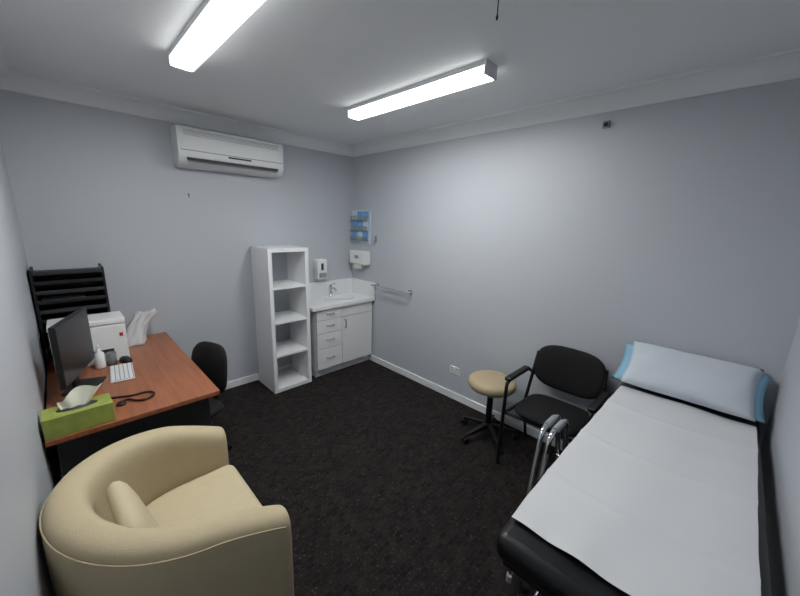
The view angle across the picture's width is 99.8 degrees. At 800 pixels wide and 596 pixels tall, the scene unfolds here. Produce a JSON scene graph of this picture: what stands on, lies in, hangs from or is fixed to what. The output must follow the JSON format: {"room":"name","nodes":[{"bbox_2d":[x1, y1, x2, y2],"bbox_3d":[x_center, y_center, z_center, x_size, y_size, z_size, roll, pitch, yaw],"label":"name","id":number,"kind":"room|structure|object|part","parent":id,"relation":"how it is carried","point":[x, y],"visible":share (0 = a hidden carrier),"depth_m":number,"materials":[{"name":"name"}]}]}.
{"room":"examination room","nodes":[
{"label":"examination room","id":0,"kind":"room"},
{"bbox_2d":[0,138,62,595],"bbox_3d":[-1.316,0.186,1.050,0.100,2.600,3.790,-11,18,-44],"label":"wall","id":1,"kind":"structure","parent":0,"point":[30,471],"depth_m":1.23,"materials":[{"name":"grey paint"}]},
{"bbox_2d":[0,44,8,73],"bbox_3d":[-1.206,-1.044,0.843,0.100,0.105,3.790,-11,18,-44],"label":"trim","id":2,"kind":"structure","parent":1,"relation":"attached to","point":[3,65],"depth_m":1.98,"materials":[{"name":"white paint"}]},
{"bbox_2d":[0,90,351,381],"bbox_3d":[-1.651,-0.358,3.400,3.030,2.600,0.100,-11,18,-44],"label":"wall","id":3,"kind":"structure","parent":0,"point":[91,186],"depth_m":2.90,"materials":[{"name":"grey paint"}]},
{"bbox_2d":[0,70,351,156],"bbox_3d":[-1.541,-1.556,3.055,2.830,0.105,0.100,-11,18,-44],"label":"trim","id":4,"kind":"structure","parent":3,"relation":"attached to","point":[12,81],"depth_m":2.65,"materials":[{"name":"white paint"}]},
{"bbox_2d":[169,124,283,178],"bbox_3d":[-1.500,-1.310,3.086,0.965,0.315,0.203,-11,18,-44],"label":"air conditioner","id":5,"kind":"object","parent":3,"relation":"attached to","point":[192,147],"visible":1,"depth_m":2.94,"materials":[{"name":"white plastic"}]},
{"bbox_2d":[187,157,277,172],"bbox_3d":[-1.473,-1.189,3.032,0.775,0.036,0.048,-11,18,-44],"label":"vent","id":6,"kind":"object","parent":5,"relation":"attached to","point":[210,162],"depth_m":3.00,"materials":[{"name":"grey plastic"}]},
{"bbox_2d":[225,364,291,389],"bbox_3d":[-1.650,0.883,3.639,2.830,0.075,0.014,-11,18,-44],"label":"baseboard","id":7,"kind":"structure","parent":3,"relation":"attached to","point":[251,378],"depth_m":3.63,"materials":[{"name":"white paint"}]},
{"bbox_2d":[314,259,326,279],"bbox_3d":[-0.936,-0.341,3.982,0.135,0.235,0.115,-11,18,-44],"label":"soap dispenser","id":8,"kind":"object","parent":3,"relation":"attached to","point":[320,265],"visible":1,"depth_m":3.94,"materials":[{"name":"white plastic"}]},
{"bbox_2d":[309,278,351,297],"bbox_3d":[-0.931,-0.115,4.119,0.851,0.185,0.013,-11,18,-44],"label":"backsplash","id":9,"kind":"structure","parent":3,"relation":"attached to","point":[321,288],"depth_m":4.16,"materials":[{"name":"white laminate"}]},
{"bbox_2d":[211,360,561,595],"bbox_3d":[-0.321,1.305,2.363,3.030,0.100,3.990,-11,18,-44],"label":"floor","id":10,"kind":"structure","parent":0,"point":[374,476],"depth_m":2.36,"materials":[{"name":"carpet"}]},
{"bbox_2d":[45,332,219,476],"bbox_3d":[-1.857,0.834,2.345,0.735,0.730,1.420,-11,18,-44],"label":"desk","id":11,"kind":"object","parent":10,"relation":"on","point":[182,390],"visible":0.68,"depth_m":1.99,"materials":[{"name":"brown wood"}]},
{"bbox_2d":[28,263,110,362],"bbox_3d":[-2.358,0.091,2.449,0.370,0.640,0.245,-11,18,-44],"label":"rack","id":12,"kind":"object","parent":11,"relation":"on","point":[57,293],"visible":0.67,"depth_m":2.40,"materials":[{"name":"black plastic"}]},
{"bbox_2d":[31,267,100,275],"bbox_3d":[-2.345,-0.198,2.380,0.340,0.025,0.235,-11,18,-44],"label":"tray","id":13,"kind":"object","parent":12,"relation":"on","point":[94,269],"depth_m":2.32,"materials":[{"name":"black plastic"}]},
{"bbox_2d":[34,276,102,285],"bbox_3d":[-2.348,-0.135,2.395,0.340,0.025,0.235,-11,18,-44],"label":"tray","id":14,"kind":"object","parent":12,"relation":"on","point":[38,280],"depth_m":2.37,"materials":[{"name":"black plastic"}]},
{"bbox_2d":[36,284,103,294],"bbox_3d":[-2.350,-0.072,2.409,0.340,0.025,0.235,-11,18,-44],"label":"tray","id":15,"kind":"object","parent":12,"relation":"on","point":[54,288],"depth_m":2.40,"materials":[{"name":"black plastic"}]},
{"bbox_3d":[-2.442,0.084,2.533,0.340,0.610,0.010,-11,18,-44],"label":"panel","id":16,"kind":"part","parent":12,"relation":"part of","materials":[{"name":"black plastic"}]},
{"bbox_2d":[38,292,105,304],"bbox_3d":[-2.352,-0.008,2.423,0.340,0.025,0.235,-11,18,-44],"label":"tray","id":17,"kind":"object","parent":12,"relation":"on","point":[73,296],"depth_m":2.40,"materials":[{"name":"black plastic"}]},
{"bbox_2d":[40,300,106,314],"bbox_3d":[-2.354,0.055,2.438,0.340,0.025,0.235,-11,18,-44],"label":"tray","id":18,"kind":"object","parent":12,"relation":"on","point":[88,304],"depth_m":2.43,"materials":[{"name":"black plastic"}]},
{"bbox_2d":[42,308,106,323],"bbox_3d":[-2.356,0.118,2.452,0.340,0.025,0.235,-11,18,-44],"label":"tray","id":19,"kind":"object","parent":12,"relation":"on","point":[45,317],"depth_m":2.46,"materials":[{"name":"black plastic"}]},
{"bbox_2d":[48,307,105,395],"bbox_3d":[-1.882,0.316,1.975,0.155,0.440,0.470,-5,14,-27],"label":"computer monitor","id":20,"kind":"object","parent":11,"relation":"on","point":[70,338],"visible":0.92,"depth_m":1.92,"materials":[{"name":"black plastic"}]},
{"bbox_2d":[40,383,115,440],"bbox_3d":[-1.567,0.531,1.639,0.130,0.189,0.250,13,17,41],"label":"tissue box","id":21,"kind":"object","parent":11,"relation":"on","point":[79,411],"visible":1,"depth_m":1.62,"materials":[{"name":"green cardboard"}]},
{"bbox_2d":[46,311,129,370],"bbox_3d":[-2.152,0.291,2.343,0.385,0.310,0.233,-11,18,-44],"label":"printer","id":22,"kind":"object","parent":11,"relation":"on","point":[108,329],"visible":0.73,"depth_m":2.33,"materials":[{"name":"white plastic"}]},
{"bbox_3d":[-2.148,0.158,2.313,0.384,0.037,0.233,-11,18,-44],"label":"scanner lid","id":23,"kind":"part","parent":22,"relation":"part of","materials":[{"name":"white plastic"}]},
{"bbox_2d":[94,345,105,368],"bbox_3d":[-2.011,0.389,2.253,0.056,0.166,0.056,2,13,0],"label":"pump bottle","id":24,"kind":"object","parent":11,"relation":"on","point":[99,360],"visible":0.99,"depth_m":2.24,"materials":[{"name":"white plastic"}]},
{"bbox_2d":[105,351,116,365],"bbox_3d":[-1.977,0.417,2.310,0.060,0.090,0.060,-11,18,-44],"label":"plastic cup","id":25,"kind":"object","parent":11,"relation":"on","point":[111,357],"visible":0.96,"depth_m":2.30,"materials":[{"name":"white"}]},
{"bbox_2d":[109,362,134,383],"bbox_3d":[-1.819,0.484,2.206,0.120,0.014,0.290,-9,17,-40],"label":"keyboard","id":26,"kind":"object","parent":11,"relation":"on","point":[121,372],"visible":1,"depth_m":2.18,"materials":[{"name":"white plastic"}]},
{"bbox_2d":[119,356,132,362],"bbox_3d":[-1.939,0.430,2.382,0.110,0.035,0.064,8,14,27],"label":"computer mouse","id":27,"kind":"object","parent":11,"relation":"on","point":[124,359],"visible":0.98,"depth_m":2.36,"materials":[{"name":"black plastic"}]},
{"bbox_2d":[111,391,154,406],"bbox_3d":[-1.514,0.564,1.892,0.225,0.016,0.126,-5,15,-29],"label":"stethoscope","id":28,"kind":"object","parent":11,"relation":"on","point":[122,402],"visible":0.97,"depth_m":1.90,"materials":[{"name":"black plastic"}]},
{"bbox_3d":[-1.415,0.962,1.904,0.655,0.702,0.025,-11,18,-44],"label":"panel","id":29,"kind":"part","parent":11,"relation":"part of","materials":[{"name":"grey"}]},
{"bbox_2d":[126,308,157,346],"bbox_3d":[-2.121,0.229,2.723,0.182,0.264,0.251,8,14,26],"label":"plastic bag","id":30,"kind":"object","parent":11,"relation":"on","point":[136,329],"visible":0.85,"depth_m":2.67,"materials":[{"name":"white plastic"}]},
{"bbox_2d":[39,426,293,595],"bbox_3d":[-0.959,1.037,1.427,0.689,0.795,0.859,-11,18,-44],"label":"armchair","id":31,"kind":"object","parent":10,"relation":"on","point":[164,511],"visible":1,"depth_m":1.20,"materials":[{"name":"beige fabric"}]},
{"bbox_2d":[107,481,159,527],"bbox_3d":[-0.949,0.871,1.248,0.340,0.360,0.080,13,33,39],"label":"cushion","id":32,"kind":"object","parent":31,"relation":"on","point":[128,510],"depth_m":1.17,"materials":[{"name":"beige fabric"}]},
{"bbox_2d":[146,465,261,526],"bbox_3d":[-0.914,1.056,1.477,0.562,0.160,0.600,-11,18,-44],"label":"seat cushion","id":33,"kind":"object","parent":31,"relation":"on","point":[212,490],"depth_m":1.60,"materials":[{"name":"beige fabric"}]},
{"bbox_2d":[191,341,231,450],"bbox_3d":[-1.451,0.788,2.307,0.514,0.861,0.538,7,14,22],"label":"office chair","id":34,"kind":"object","parent":10,"relation":"on","point":[210,357],"visible":0.28,"depth_m":2.41,"materials":[{"name":"black fabric"}]},
{"bbox_3d":[-1.374,0.504,2.455,0.350,0.370,0.075,7,8,22],"label":"backrest","id":35,"kind":"part","parent":34,"relation":"part of","materials":[{"name":"black fabric"}]},
{"bbox_3d":[-1.476,0.782,2.290,0.420,0.080,0.420,7,14,22],"label":"seat","id":36,"kind":"part","parent":34,"relation":"part of","materials":[{"name":"black fabric"}]},
{"bbox_2d":[250,245,311,393],"bbox_3d":[-1.237,0.200,3.554,0.420,1.470,0.390,-11,18,-44],"label":"shelving unit","id":37,"kind":"object","parent":10,"relation":"on","point":[298,346],"visible":1,"depth_m":3.50,"materials":[{"name":"white laminate"}]},
{"bbox_3d":[-1.227,-0.140,3.478,0.344,0.020,0.388,-11,18,-44],"label":"shelf","id":38,"kind":"part","parent":37,"relation":"part of","materials":[{"name":"white laminate"}]},
{"bbox_3d":[-1.238,0.200,3.555,0.344,0.020,0.388,-11,18,-44],"label":"shelf","id":39,"kind":"part","parent":37,"relation":"part of","materials":[{"name":"white laminate"}]},
{"bbox_3d":[-1.249,0.540,3.632,0.344,0.020,0.388,-11,18,-44],"label":"shelf","id":40,"kind":"part","parent":37,"relation":"part of","materials":[{"name":"white laminate"}]},
{"bbox_2d":[309,278,374,376],"bbox_3d":[-0.782,0.331,4.062,0.864,1.020,0.459,-11,18,-44],"label":"base cabinet","id":41,"kind":"object","parent":10,"relation":"on","point":[340,309],"visible":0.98,"depth_m":3.98,"materials":[{"name":"white"}]},
{"bbox_3d":[-0.784,0.177,3.743,0.324,0.114,0.018,-11,18,-44],"label":"drawer","id":42,"kind":"part","parent":41,"relation":"part of","materials":[{"name":"white"}]},
{"bbox_3d":[-0.788,0.309,3.773,0.324,0.144,0.018,-11,18,-44],"label":"drawer","id":43,"kind":"part","parent":41,"relation":"part of","materials":[{"name":"white"}]},
{"bbox_3d":[-0.793,0.469,3.809,0.324,0.174,0.018,-11,18,-44],"label":"drawer","id":44,"kind":"part","parent":41,"relation":"part of","materials":[{"name":"white"}]},
{"bbox_3d":[-0.800,0.677,3.856,0.324,0.239,0.018,-11,18,-44],"label":"drawer","id":45,"kind":"part","parent":41,"relation":"part of","materials":[{"name":"white"}]},
{"bbox_2d":[309,292,374,311],"bbox_3d":[-0.773,0.031,3.993,0.862,0.035,0.457,-11,18,-44],"label":"countertop","id":46,"kind":"structure","parent":41,"relation":"on","point":[316,303],"depth_m":3.88,"materials":[{"name":"white laminate"}]},
{"bbox_2d":[329,283,336,295],"bbox_3d":[-0.810,-0.098,4.087,0.048,0.170,0.149,-11,18,-44],"label":"tap","id":47,"kind":"object","parent":46,"relation":"on","point":[330,284],"depth_m":4.11,"materials":[{"name":"silver metal"}]},
{"bbox_2d":[324,295,354,301],"bbox_3d":[-0.719,0.056,4.050,0.403,0.125,0.286,-11,18,-44],"label":"basin","id":48,"kind":"object","parent":46,"relation":"in","point":[336,298],"depth_m":4.03,"materials":[{"name":"white ceramic"}]},
{"bbox_3d":[-0.519,0.464,4.090,0.444,0.569,0.018,-11,18,-44],"label":"cupboard door","id":49,"kind":"part","parent":41,"relation":"part of","materials":[{"name":"white"}]},
{"bbox_2d":[461,370,517,453],"bbox_3d":[0.734,0.908,2.825,0.497,0.536,0.472,-11,18,-44],"label":"stool","id":50,"kind":"object","parent":10,"relation":"on","point":[489,383],"visible":0.89,"depth_m":2.76,"materials":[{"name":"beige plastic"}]},
{"bbox_3d":[0.653,1.059,2.937,0.044,0.066,0.210,-11,18,-44],"label":"leg","id":51,"kind":"part","parent":50,"relation":"part of","materials":[{"name":"black plastic"}]},
{"bbox_3d":[0.629,1.090,2.795,0.210,0.067,0.044,-5,14,-27],"label":"leg","id":52,"kind":"part","parent":50,"relation":"part of","materials":[{"name":"black plastic"}]},
{"bbox_3d":[0.753,0.692,2.763,0.384,0.086,0.384,-11,18,-44],"label":"seat","id":53,"kind":"part","parent":50,"relation":"part of","materials":[{"name":"beige leather"}]},
{"bbox_3d":[0.760,1.109,2.731,0.044,0.067,0.210,0,13,-9],"label":"leg","id":54,"kind":"part","parent":50,"relation":"part of","materials":[{"name":"black plastic"}]},
{"bbox_3d":[0.864,1.089,2.832,0.210,0.067,0.044,4,13,8],"label":"leg","id":55,"kind":"part","parent":50,"relation":"part of","materials":[{"name":"black plastic"}]},
{"bbox_2d":[506,414,568,583],"bbox_3d":[0.784,1.007,1.801,0.635,0.799,0.079,-11,18,-44],"label":"frame","id":56,"kind":"object","parent":10,"relation":"on","point":[560,424],"visible":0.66,"depth_m":1.66,"materials":[{"name":"silver metal"}]},
{"bbox_2d":[495,345,609,463],"bbox_3d":[1.109,0.837,2.430,0.499,0.882,0.600,-11,18,-44],"label":"chair","id":57,"kind":"object","parent":10,"relation":"on","point":[578,373],"visible":0.83,"depth_m":2.44,"materials":[{"name":"black fabric"}]},
{"bbox_3d":[0.881,0.827,2.583,0.356,0.032,0.022,-10,17,-42],"label":"seat rail","id":58,"kind":"part","parent":57,"relation":"part of","materials":[{"name":"black plastic"}]},
{"bbox_3d":[0.900,0.887,2.626,0.461,0.677,0.040,-10,17,-42],"label":"frame","id":59,"kind":"part","parent":57,"relation":"part of","materials":[{"name":"black plastic"}]},
{"bbox_3d":[0.882,0.563,2.526,0.320,0.030,0.050,-11,18,-44],"label":"armrest","id":60,"kind":"part","parent":57,"relation":"part of","materials":[{"name":"black plastic"}]},
{"bbox_3d":[1.048,0.805,2.732,0.149,0.807,0.063,-11,18,-44],"label":"leg","id":61,"kind":"part","parent":57,"relation":"part of","materials":[{"name":"black plastic"}]},
{"bbox_3d":[1.091,0.823,2.407,0.440,0.075,0.460,-8,16,-44],"label":"seat","id":62,"kind":"part","parent":57,"relation":"part of","materials":[{"name":"black fabric"}]},
{"bbox_3d":[1.257,0.543,2.505,0.490,0.340,0.078,14,10,43],"label":"backrest","id":63,"kind":"part","parent":57,"relation":"part of","materials":[{"name":"black fabric"}]},
{"bbox_3d":[1.285,0.984,2.251,0.040,0.677,0.461,13,17,41],"label":"frame","id":64,"kind":"part","parent":57,"relation":"part of","materials":[{"name":"black plastic"}]},
{"bbox_3d":[1.270,0.661,2.149,0.320,0.030,0.050,-11,18,-44],"label":"armrest","id":65,"kind":"part","parent":57,"relation":"part of","materials":[{"name":"black plastic"}]},
{"bbox_3d":[1.409,0.896,2.381,0.149,0.807,0.063,-11,18,-44],"label":"leg","id":66,"kind":"part","parent":57,"relation":"part of","materials":[{"name":"black plastic"}]},
{"bbox_2d":[496,382,771,595],"bbox_3d":[1.137,1.081,1.567,1.750,0.780,0.640,-11,18,-44],"label":"bed","id":67,"kind":"object","parent":10,"relation":"on","point":[550,570],"visible":0.22,"depth_m":1.04,"materials":[{"name":"black leather"}]},
{"bbox_3d":[0.409,1.198,1.243,0.036,0.650,0.036,-11,18,-44],"label":"leg","id":68,"kind":"part","parent":67,"relation":"part of","materials":[{"name":"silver metal"}]},
{"bbox_2d":[512,385,760,595],"bbox_3d":[1.100,0.697,1.436,1.440,0.018,0.612,-11,18,-44],"label":"paper sheet","id":69,"kind":"object","parent":67,"relation":"on","point":[657,496],"visible":1,"depth_m":1.23,"materials":[{"name":"white paper"}]},
{"bbox_2d":[612,341,772,423],"bbox_3d":[1.670,0.455,1.974,0.270,0.233,0.685,-11,18,-44],"label":"pillow","id":70,"kind":"object","parent":67,"relation":"on","point":[735,389],"visible":1,"depth_m":1.89,"materials":[{"name":"white fabric"}]},
{"bbox_2d":[0,0,799,144],"bbox_3d":[-0.236,-1.327,1.767,3.030,0.100,3.990,-11,18,-44],"label":"ceiling","id":71,"kind":"structure","parent":0,"point":[295,66],"depth_m":1.69,"materials":[{"name":"white paint"}]},
{"bbox_2d":[168,0,264,72],"bbox_3d":[-0.763,-1.176,1.418,0.118,0.073,1.220,-11,18,-44],"label":"ceiling light","id":72,"kind":"object","parent":71,"relation":"attached to","point":[214,21],"depth_m":1.47,"materials":[{"name":"white plastic"}]},
{"bbox_2d":[347,59,497,120],"bbox_3d":[0.062,-1.332,2.225,0.118,0.073,1.220,-11,18,-44],"label":"ceiling light","id":73,"kind":"object","parent":71,"relation":"attached to","point":[483,71],"depth_m":2.07,"materials":[{"name":"white plastic"}]},
{"bbox_2d":[352,78,799,445],"bbox_3d":[0.794,-0.199,3.046,0.100,2.600,3.890,-11,18,-44],"label":"wall","id":74,"kind":"structure","parent":0,"point":[675,224],"depth_m":2.37,"materials":[{"name":"grey paint"}]},
{"bbox_2d":[350,249,369,268],"bbox_3d":[-0.495,-0.476,4.156,0.113,0.220,0.290,-11,18,-44],"label":"paper towel dispenser","id":75,"kind":"object","parent":74,"relation":"attached to","point":[359,258],"visible":1,"depth_m":4.08,"materials":[{"name":"white plastic"}]},
{"bbox_2d":[351,211,370,243],"bbox_3d":[-0.485,-0.867,4.115,0.050,0.390,0.340,-11,18,-44],"label":"rack","id":76,"kind":"object","parent":74,"relation":"attached to","point":[361,223],"visible":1,"depth_m":4.08,"materials":[{"name":"white plastic"}]},
{"bbox_2d":[352,278,374,297],"bbox_3d":[-0.468,-0.134,4.265,0.013,0.185,0.459,-11,18,-44],"label":"backsplash","id":77,"kind":"structure","parent":74,"relation":"attached to","point":[363,287],"depth_m":4.25,"materials":[{"name":"white laminate"}]},
{"bbox_2d":[371,282,412,295],"bbox_3d":[-0.107,-0.102,3.850,0.087,0.064,0.614,-11,18,-44],"label":"towel rail","id":78,"kind":"object","parent":74,"relation":"attached to","point":[410,292],"visible":1,"depth_m":3.77,"materials":[{"name":"silver metal"}]},
{"bbox_2d":[450,365,459,374],"bbox_3d":[0.550,0.728,3.393,0.014,0.075,0.120,-11,18,-44],"label":"power outlet","id":79,"kind":"object","parent":74,"relation":"attached to","point":[455,370],"visible":1,"depth_m":3.39,"materials":[{"name":"white plastic"}]},
{"bbox_2d":[369,354,568,449],"bbox_3d":[0.679,1.031,3.320,0.014,0.075,3.790,-11,18,-44],"label":"baseboard","id":80,"kind":"structure","parent":74,"relation":"attached to","point":[509,421],"depth_m":3.39,"materials":[{"name":"white paint"}]},
{"bbox_2d":[351,47,799,156],"bbox_3d":[0.727,-1.410,2.736,0.100,0.105,3.790,-11,18,-44],"label":"trim","id":81,"kind":"structure","parent":74,"relation":"attached to","point":[783,65],"depth_m":2.10,"materials":[{"name":"white paint"}]},
{"bbox_2d":[602,120,609,128],"bbox_3d":[1.340,-1.135,2.196,0.054,0.045,0.042,-11,18,-44],"label":"sensor","id":82,"kind":"object","parent":74,"relation":"attached to","point":[606,124],"visible":1,"depth_m":2.19,"materials":[{"name":"grey plastic"}]},
{"bbox_2d":[761,319,799,595],"bbox_3d":[1.058,0.343,0.696,2.930,2.600,0.100,-11,18,-44],"label":"wall","id":83,"kind":"structure","parent":0,"point":[780,445],"depth_m":1.32,"materials":[{"name":"grey paint"}]}
]}

